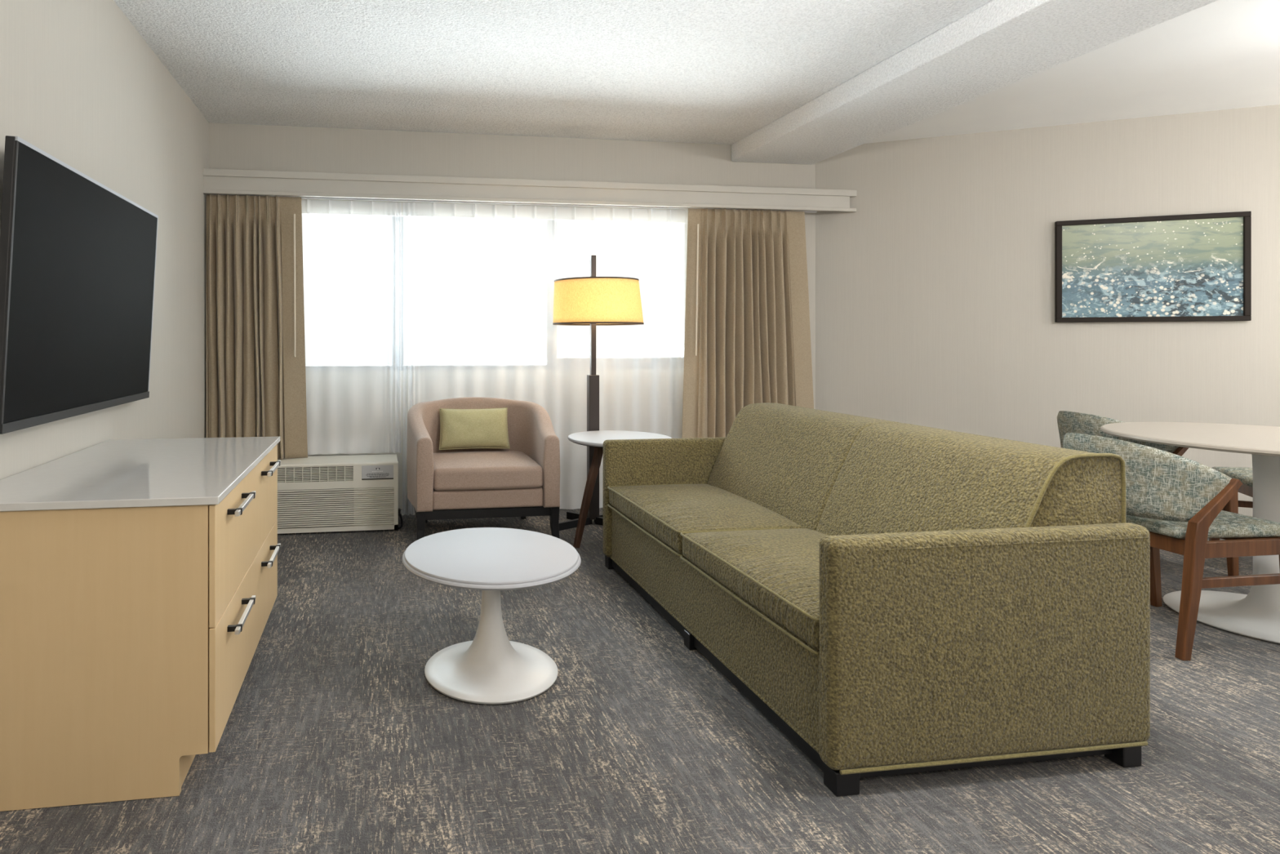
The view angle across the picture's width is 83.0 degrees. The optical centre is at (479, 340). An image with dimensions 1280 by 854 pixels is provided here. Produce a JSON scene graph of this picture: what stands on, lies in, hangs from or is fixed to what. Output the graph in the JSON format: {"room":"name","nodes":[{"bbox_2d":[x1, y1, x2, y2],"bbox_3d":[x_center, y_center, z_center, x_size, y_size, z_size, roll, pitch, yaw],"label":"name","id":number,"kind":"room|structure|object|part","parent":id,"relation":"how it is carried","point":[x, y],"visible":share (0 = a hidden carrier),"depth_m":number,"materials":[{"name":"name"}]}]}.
{"room":"hotel room","nodes":[
{"label":"hotel room","id":0,"kind":"room"},
{"bbox_2d":[0,0,208,479],"bbox_3d":[-1.236,-0.117,0.591,0.120,2.565,8.160,0,0,-8],"label":"wall","id":1,"kind":"structure","parent":0,"point":[80,84],"depth_m":3.00,"materials":[{"name":"paint"}]},
{"bbox_2d":[0,135,158,434],"bbox_3d":[-1.400,-0.151,2.519,0.110,0.812,1.236,0,0,-8],"label":"television","id":2,"kind":"object","parent":1,"relation":"attached to","point":[77,255],"visible":1,"depth_m":2.27,"materials":[{"name":"plastic"}]},
{"bbox_3d":[-1.385,-0.152,2.521,0.026,0.812,1.236,3,0,-8],"label":"panel","id":3,"kind":"part","parent":2,"relation":"part of","materials":[{"name":"plastic"}]},
{"bbox_2d":[208,122,815,509],"bbox_3d":[0.384,-0.117,4.965,4.330,2.565,0.280,0,0,-8],"label":"wall","id":4,"kind":"structure","parent":0,"point":[231,145],"depth_m":4.79,"materials":[{"name":"paint"}]},
{"bbox_2d":[205,194,307,459],"bbox_3d":[-1.406,-0.081,4.449,0.621,1.665,0.097,0,0,-8],"label":"drape","id":5,"kind":"object","parent":4,"relation":"hanging from","point":[255,342],"visible":0.96,"depth_m":4.44,"materials":[{"name":"beige fabric"}]},
{"bbox_2d":[301,199,401,454],"bbox_3d":[-0.915,-0.085,4.585,0.810,1.652,0.042,0,0,-8],"label":"sheer curtain","id":6,"kind":"object","parent":4,"relation":"hanging from","point":[352,250],"visible":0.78,"depth_m":4.59,"materials":[{"name":"white fabric"}]},
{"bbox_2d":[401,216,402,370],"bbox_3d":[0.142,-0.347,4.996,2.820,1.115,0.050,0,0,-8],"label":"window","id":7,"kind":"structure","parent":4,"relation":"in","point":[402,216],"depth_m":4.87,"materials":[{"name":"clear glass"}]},
{"bbox_2d":[208,193,817,213],"bbox_3d":[0.362,-0.927,4.733,4.180,0.015,0.083,0,0,-8],"label":"trim","id":8,"kind":"structure","parent":4,"relation":"attached to","point":[312,197],"depth_m":4.73,"materials":[{"name":"white plastic"}]},
{"bbox_2d":[202,168,856,212],"bbox_3d":[0.471,-0.991,4.743,4.440,0.152,0.144,0,0,-8],"label":"curtain valance","id":9,"kind":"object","parent":4,"relation":"attached to","point":[215,181],"depth_m":4.65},
{"bbox_2d":[402,202,688,515],"bbox_3d":[0.521,0.121,4.790,2.079,2.064,0.049,0,0,-8],"label":"sheer curtain","id":10,"kind":"object","parent":4,"relation":"hanging from","point":[478,280],"visible":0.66,"depth_m":4.77,"materials":[{"name":"white fabric"}]},
{"bbox_2d":[681,208,813,438],"bbox_3d":[1.901,0.118,4.921,1.051,2.063,0.108,0,0,-8],"label":"drape","id":11,"kind":"object","parent":4,"relation":"hanging from","point":[747,341],"visible":0.75,"depth_m":4.90,"materials":[{"name":"beige fabric"}]},
{"bbox_2d":[0,507,1279,853],"bbox_3d":[2.415,1.215,1.195,7.520,0.100,8.320,0,0,-8],"label":"floor","id":12,"kind":"structure","parent":0,"point":[336,738],"depth_m":1.93,"materials":[{"name":"carpet"}]},
{"bbox_2d":[0,436,280,811],"bbox_3d":[-1.066,0.781,2.317,0.698,0.763,1.144,0,0,-8],"label":"dresser","id":13,"kind":"object","parent":12,"relation":"on","point":[139,577],"visible":1,"depth_m":1.78,"materials":[{"name":"brown wood"}]},
{"bbox_3d":[-1.016,0.793,1.769,0.641,0.740,0.020,0,0,-8],"label":"panel","id":14,"kind":"part","parent":13,"relation":"part of","materials":[{"name":"brown wood"}]},
{"bbox_2d":[0,436,279,511],"bbox_3d":[-1.080,0.410,2.315,0.670,0.020,1.144,0,0,-8],"label":"countertop","id":15,"kind":"structure","parent":13,"relation":"on","point":[197,471],"depth_m":2.08,"materials":[{"name":"stone"}]},
{"bbox_3d":[-0.681,0.802,1.958,0.038,0.017,0.012,0,0,-8],"label":"handle post","id":16,"kind":"part","parent":13,"relation":"part of","materials":[{"name":"black metal"}]},
{"bbox_3d":[-0.681,0.477,1.958,0.038,0.017,0.012,0,0,-8],"label":"handle post","id":17,"kind":"part","parent":13,"relation":"part of","materials":[{"name":"black metal"}]},
{"bbox_3d":[-0.766,0.900,2.360,0.016,0.318,1.120,0,0,-8],"label":"drawer","id":18,"kind":"part","parent":13,"relation":"part of","materials":[{"name":"brown wood"}]},
{"bbox_3d":[-0.766,0.582,2.360,0.016,0.314,1.120,0,0,-8],"label":"drawer","id":19,"kind":"part","parent":13,"relation":"part of","materials":[{"name":"brown wood"}]},
{"bbox_3d":[-0.684,0.802,2.061,0.012,0.014,0.265,0,0,-8],"label":"handle","id":20,"kind":"part","parent":13,"relation":"part of","materials":[{"name":"silver metal"}]},
{"bbox_3d":[-0.684,0.477,2.061,0.012,0.014,0.265,0,0,-8],"label":"handle","id":21,"kind":"part","parent":13,"relation":"part of","materials":[{"name":"silver metal"}]},
{"bbox_3d":[-0.711,0.802,2.161,0.038,0.017,0.012,0,0,-8],"label":"handle post","id":22,"kind":"part","parent":13,"relation":"part of","materials":[{"name":"black metal"}]},
{"bbox_3d":[-0.711,0.477,2.161,0.038,0.017,0.012,0,0,-8],"label":"handle post","id":23,"kind":"part","parent":13,"relation":"part of","materials":[{"name":"black metal"}]},
{"bbox_3d":[-0.762,0.802,2.522,0.038,0.017,0.012,0,0,-8],"label":"handle post","id":24,"kind":"part","parent":13,"relation":"part of","materials":[{"name":"black metal"}]},
{"bbox_3d":[-0.762,0.477,2.522,0.038,0.017,0.012,0,0,-8],"label":"handle post","id":25,"kind":"part","parent":13,"relation":"part of","materials":[{"name":"black metal"}]},
{"bbox_3d":[-0.765,0.802,2.623,0.012,0.014,0.260,0,0,-8],"label":"handle","id":26,"kind":"part","parent":13,"relation":"part of","materials":[{"name":"silver metal"}]},
{"bbox_3d":[-0.765,0.477,2.623,0.012,0.014,0.260,0,0,-8],"label":"handle","id":27,"kind":"part","parent":13,"relation":"part of","materials":[{"name":"silver metal"}]},
{"bbox_3d":[-0.791,0.802,2.720,0.038,0.017,0.012,0,0,-8],"label":"handle post","id":28,"kind":"part","parent":13,"relation":"part of","materials":[{"name":"black metal"}]},
{"bbox_3d":[-0.791,0.477,2.720,0.038,0.017,0.012,0,0,-8],"label":"handle post","id":29,"kind":"part","parent":13,"relation":"part of","materials":[{"name":"black metal"}]},
{"bbox_2d":[276,453,402,533],"bbox_3d":[-1.037,0.954,4.399,1.106,0.420,0.376,0,0,-8],"label":"air conditioner","id":30,"kind":"object","parent":12,"relation":"on","point":[358,492],"visible":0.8,"depth_m":4.25,"materials":[{"name":"beige plastic"}]},
{"bbox_2d":[277,465,353,482],"bbox_3d":[-1.086,0.803,4.218,0.646,0.091,0.021,0,0,-8],"label":"grille","id":31,"kind":"object","parent":30,"relation":"attached to","point":[286,473],"depth_m":4.23,"materials":[{"name":"beige plastic"}]},
{"bbox_2d":[277,466,354,526],"bbox_3d":[-1.150,0.941,4.240,0.775,0.366,0.015,0,0,-8],"label":"vent","id":32,"kind":"object","parent":30,"relation":"attached to","point":[342,466],"depth_m":4.25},
{"bbox_3d":[-0.618,0.799,4.272,0.191,0.080,0.003,0,0,-8],"label":"control door","id":33,"kind":"part","parent":30,"relation":"part of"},
{"bbox_2d":[366,473,388,477],"bbox_3d":[-0.617,0.821,4.270,0.142,0.023,0.001,0,0,-8],"label":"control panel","id":34,"kind":"object","parent":30,"relation":"attached to","point":[368,475],"depth_m":4.27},
{"bbox_3d":[-0.498,1.107,4.359,0.034,0.114,0.108,0,0,8],"label":"power cord","id":35,"kind":"part","parent":30,"relation":"part of","materials":[{"name":"black rubber"}]},
{"bbox_2d":[406,396,559,540],"bbox_3d":[0.004,0.767,4.251,0.878,0.798,0.714,0,0,-8],"label":"armchair","id":36,"kind":"object","parent":12,"relation":"on","point":[522,480],"visible":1,"depth_m":3.95,"materials":[{"name":"beige fabric"}]},
{"bbox_3d":[-0.323,1.055,3.882,0.052,0.221,0.052,0,0,-8],"label":"leg","id":37,"kind":"part","parent":36,"relation":"part of","materials":[{"name":"black wood"}]},
{"bbox_2d":[439,407,510,449],"bbox_3d":[-0.031,0.557,4.436,0.447,0.253,0.153,0,0,-4],"label":"throw pillow","id":38,"kind":"object","parent":36,"relation":"on","point":[487,428],"visible":1,"depth_m":4.38,"materials":[{"name":"fabric"}]},
{"bbox_3d":[0.006,0.969,4.252,0.810,0.049,0.645,0,0,-8],"label":"frame","id":39,"kind":"part","parent":36,"relation":"part of","materials":[{"name":"black wood"}]},
{"bbox_2d":[433,450,542,490],"bbox_3d":[0.014,0.762,4.198,0.630,0.142,0.603,0,0,-8],"label":"seat cushion","id":40,"kind":"object","parent":36,"relation":"on","point":[453,470],"depth_m":3.93,"materials":[{"name":"beige fabric"}]},
{"bbox_3d":[0.011,0.888,4.218,0.632,0.106,0.592,0,0,-8],"label":"rail","id":41,"kind":"part","parent":36,"relation":"part of","materials":[{"name":"beige fabric"}]},
{"bbox_3d":[0.427,1.055,3.990,0.052,0.221,0.052,0,0,-8],"label":"leg","id":42,"kind":"part","parent":36,"relation":"part of","materials":[{"name":"black wood"}]},
{"bbox_2d":[402,527,581,704],"bbox_3d":[0.042,0.952,2.471,0.623,0.422,0.654,0,0,-8],"label":"coffee table","id":43,"kind":"object","parent":12,"relation":"on","point":[490,668],"visible":1,"depth_m":2.40,"materials":[{"name":"white lacquer"}]},
{"bbox_2d":[552,254,644,530],"bbox_3d":[0.755,0.311,4.472,0.571,1.704,0.571,0,0,23],"label":"floor lamp","id":44,"kind":"object","parent":12,"relation":"on","point":[593,300],"visible":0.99,"depth_m":4.29,"materials":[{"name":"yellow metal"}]},
{"bbox_3d":[0.724,0.677,4.473,0.066,0.915,0.056,0,0,-8],"label":"post","id":45,"kind":"part","parent":44,"relation":"part of","materials":[{"name":"brown metal"}]},
{"bbox_3d":[0.755,-0.242,4.472,0.568,0.270,0.568,0,0,-8],"label":"lamp shade","id":46,"kind":"part","parent":44,"relation":"part of","materials":[{"name":"yellow fabric"}]},
{"bbox_3d":[0.755,-0.241,4.472,0.571,0.282,0.571,0,0,-8],"label":"shade trim","id":47,"kind":"part","parent":44,"relation":"part of","materials":[{"name":"yellow fabric"}]},
{"bbox_2d":[568,430,671,547],"bbox_3d":[0.812,0.865,4.111,0.609,0.604,0.625,0,0,-8],"label":"side table","id":48,"kind":"object","parent":12,"relation":"on","point":[596,439],"visible":0.53,"depth_m":4.00,"materials":[{"name":"white stone"}]},
{"bbox_3d":[0.619,0.878,3.989,0.199,0.578,0.030,0,0,-29],"label":"leg","id":49,"kind":"part","parent":48,"relation":"part of","materials":[{"name":"brown wood"}]},
{"bbox_2d":[603,402,1150,796],"bbox_3d":[1.240,0.740,2.774,0.966,0.849,1.868,0,0,-8],"label":"sofa","id":50,"kind":"object","parent":12,"relation":"on","point":[894,597],"visible":1,"depth_m":1.92,"materials":[{"name":"green fabric"}]},
{"bbox_3d":[1.113,0.807,3.661,0.962,0.595,0.076,0,0,-8],"label":"arm","id":51,"kind":"part","parent":50,"relation":"part of","materials":[{"name":"green fabric"}]},
{"bbox_2d":[608,484,801,554],"bbox_3d":[0.980,0.768,3.171,0.560,0.126,0.857,0,0,-8],"label":"seat cushion","id":52,"kind":"object","parent":50,"relation":"on","point":[663,512],"depth_m":3.00,"materials":[{"name":"green fabric"}]},
{"bbox_3d":[1.238,0.970,2.774,0.902,0.270,1.728,0,0,-8],"label":"seat","id":53,"kind":"part","parent":50,"relation":"part of","materials":[{"name":"green fabric"}]},
{"bbox_2d":[682,528,827,651],"bbox_3d":[1.102,0.768,2.318,0.560,0.126,0.853,0,0,-8],"label":"seat cushion","id":54,"kind":"object","parent":50,"relation":"on","point":[774,572],"depth_m":2.27,"materials":[{"name":"green fabric"}]},
{"bbox_3d":[1.417,0.643,3.202,0.435,0.643,0.936,0,0,-8],"label":"backrest","id":55,"kind":"part","parent":50,"relation":"part of","materials":[{"name":"green fabric"}]},
{"bbox_3d":[1.236,1.127,2.774,0.889,0.044,1.790,0,0,-8],"label":"rail","id":56,"kind":"part","parent":50,"relation":"part of","materials":[{"name":"green fabric"}]},
{"bbox_3d":[1.540,0.643,2.343,0.435,0.643,0.798,0,0,-8],"label":"backrest","id":57,"kind":"part","parent":50,"relation":"part of","materials":[{"name":"green fabric"}]},
{"bbox_3d":[1.367,0.807,1.887,0.962,0.595,0.076,0,0,-8],"label":"arm","id":58,"kind":"part","parent":50,"relation":"part of","materials":[{"name":"green fabric"}]},
{"bbox_2d":[1057,410,1239,576],"bbox_3d":[3.391,0.768,3.673,0.649,0.796,0.538,0,0,-4],"label":"dining chair","id":59,"kind":"object","parent":12,"relation":"on","point":[1067,421],"visible":0.09,"depth_m":3.54,"materials":[{"name":"patterned woven fabric"},{"name":"cherry stained wood"}]},
{"bbox_3d":[3.245,0.520,3.664,0.357,0.301,0.503,0,0,-4],"label":"backrest","id":60,"kind":"part","parent":59,"relation":"part of","materials":[{"name":"fabric"}]},
{"bbox_3d":[3.334,0.835,3.422,0.221,0.662,0.048,0,0,8],"label":"leg","id":61,"kind":"part","parent":59,"relation":"part of","materials":[{"name":"brown wood"}]},
{"bbox_3d":[3.697,0.949,3.455,0.065,0.431,0.038,0,0,-4],"label":"leg","id":62,"kind":"part","parent":59,"relation":"part of","materials":[{"name":"brown wood"}]},
{"bbox_2d":[1062,432,1279,660],"bbox_3d":[2.699,0.768,2.812,0.649,0.796,0.538,0,0,-8],"label":"dining chair","id":63,"kind":"object","parent":12,"relation":"on","point":[1180,500],"visible":0.58,"depth_m":2.59,"materials":[{"name":"patterned woven fabric"},{"name":"cherry stained wood"}]},
{"bbox_3d":[2.554,0.520,2.791,0.357,0.301,0.503,0,0,-8],"label":"backrest","id":64,"kind":"part","parent":63,"relation":"part of","materials":[{"name":"fabric"}]},
{"bbox_3d":[2.954,0.949,3.088,0.065,0.431,0.038,0,0,-8],"label":"leg","id":65,"kind":"part","parent":63,"relation":"part of","materials":[{"name":"brown wood"}]},
{"bbox_3d":[2.576,0.764,2.794,0.022,0.058,0.444,0,0,-8],"label":"rail","id":66,"kind":"part","parent":63,"relation":"part of","materials":[{"name":"brown wood"}]},
{"bbox_3d":[2.779,0.702,2.823,0.477,0.062,0.493,0,0,-8],"label":"seat","id":67,"kind":"part","parent":63,"relation":"part of","materials":[{"name":"fabric"}]},
{"bbox_3d":[2.662,0.835,2.557,0.221,0.662,0.048,0,0,4],"label":"leg","id":68,"kind":"part","parent":63,"relation":"part of","materials":[{"name":"brown wood"}]},
{"bbox_3d":[2.812,0.764,2.587,0.375,0.058,0.022,0,0,-8],"label":"rail","id":69,"kind":"part","parent":63,"relation":"part of","materials":[{"name":"brown wood"}]},
{"bbox_3d":[2.970,0.764,2.850,0.022,0.058,0.444,0,0,-8],"label":"rail","id":70,"kind":"part","parent":63,"relation":"part of","materials":[{"name":"brown wood"}]},
{"bbox_2d":[1100,422,1279,644],"bbox_3d":[3.299,0.781,2.918,1.080,0.763,1.080,0,0,-8],"label":"dining table","id":71,"kind":"object","parent":12,"relation":"on","point":[1255,614],"visible":0.91,"depth_m":2.90,"materials":[{"name":"white paint"}]},
{"bbox_2d":[1208,466,1253,540],"bbox_3d":[4.202,0.768,3.510,0.649,0.796,0.538,0,0,26],"label":"dining chair","id":72,"kind":"object","parent":12,"relation":"on","point":[1245,474],"visible":0.32,"depth_m":3.65,"materials":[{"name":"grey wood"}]},
{"bbox_3d":[4.045,0.949,3.851,0.065,0.431,0.038,0,0,26],"label":"leg","id":73,"kind":"part","parent":72,"relation":"part of","materials":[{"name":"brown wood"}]},
{"bbox_3d":[4.129,0.702,3.545,0.477,0.062,0.493,0,0,26],"label":"seat","id":74,"kind":"part","parent":72,"relation":"part of","materials":[{"name":"fabric"}]},
{"bbox_3d":[3.955,0.764,3.631,0.022,0.058,0.444,0,0,26],"label":"rail","id":75,"kind":"part","parent":72,"relation":"part of","materials":[{"name":"brown wood"}]},
{"bbox_2d":[113,0,1279,144],"bbox_3d":[2.426,-1.450,1.116,7.520,0.100,8.160,0,0,-8],"label":"ceiling","id":76,"kind":"structure","parent":0,"point":[719,72],"depth_m":3.56,"materials":[{"name":"paint"}]},
{"bbox_2d":[731,0,1217,164],"bbox_3d":[2.676,-1.339,1.152,0.635,0.122,7.920,0,0,-8],"label":"ceiling beam","id":77,"kind":"structure","parent":76,"relation":"attached to","point":[999,44],"depth_m":3.32,"materials":[{"name":"paint"}]},
{"bbox_2d":[815,104,1279,516],"bbox_3d":[4.108,-0.117,4.501,3.541,2.565,0.120,0,0,22],"label":"wall","id":78,"kind":"structure","parent":0,"point":[935,297],"depth_m":4.64,"materials":[{"name":"paint"}]},
{"bbox_2d":[1054,211,1251,322],"bbox_3d":[4.179,-0.445,4.386,0.940,0.654,0.030,0,0,22],"label":"framed picture","id":79,"kind":"object","parent":78,"relation":"attached to","point":[1190,267],"visible":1,"depth_m":4.37,"materials":[{"name":"paper"}]}
]}

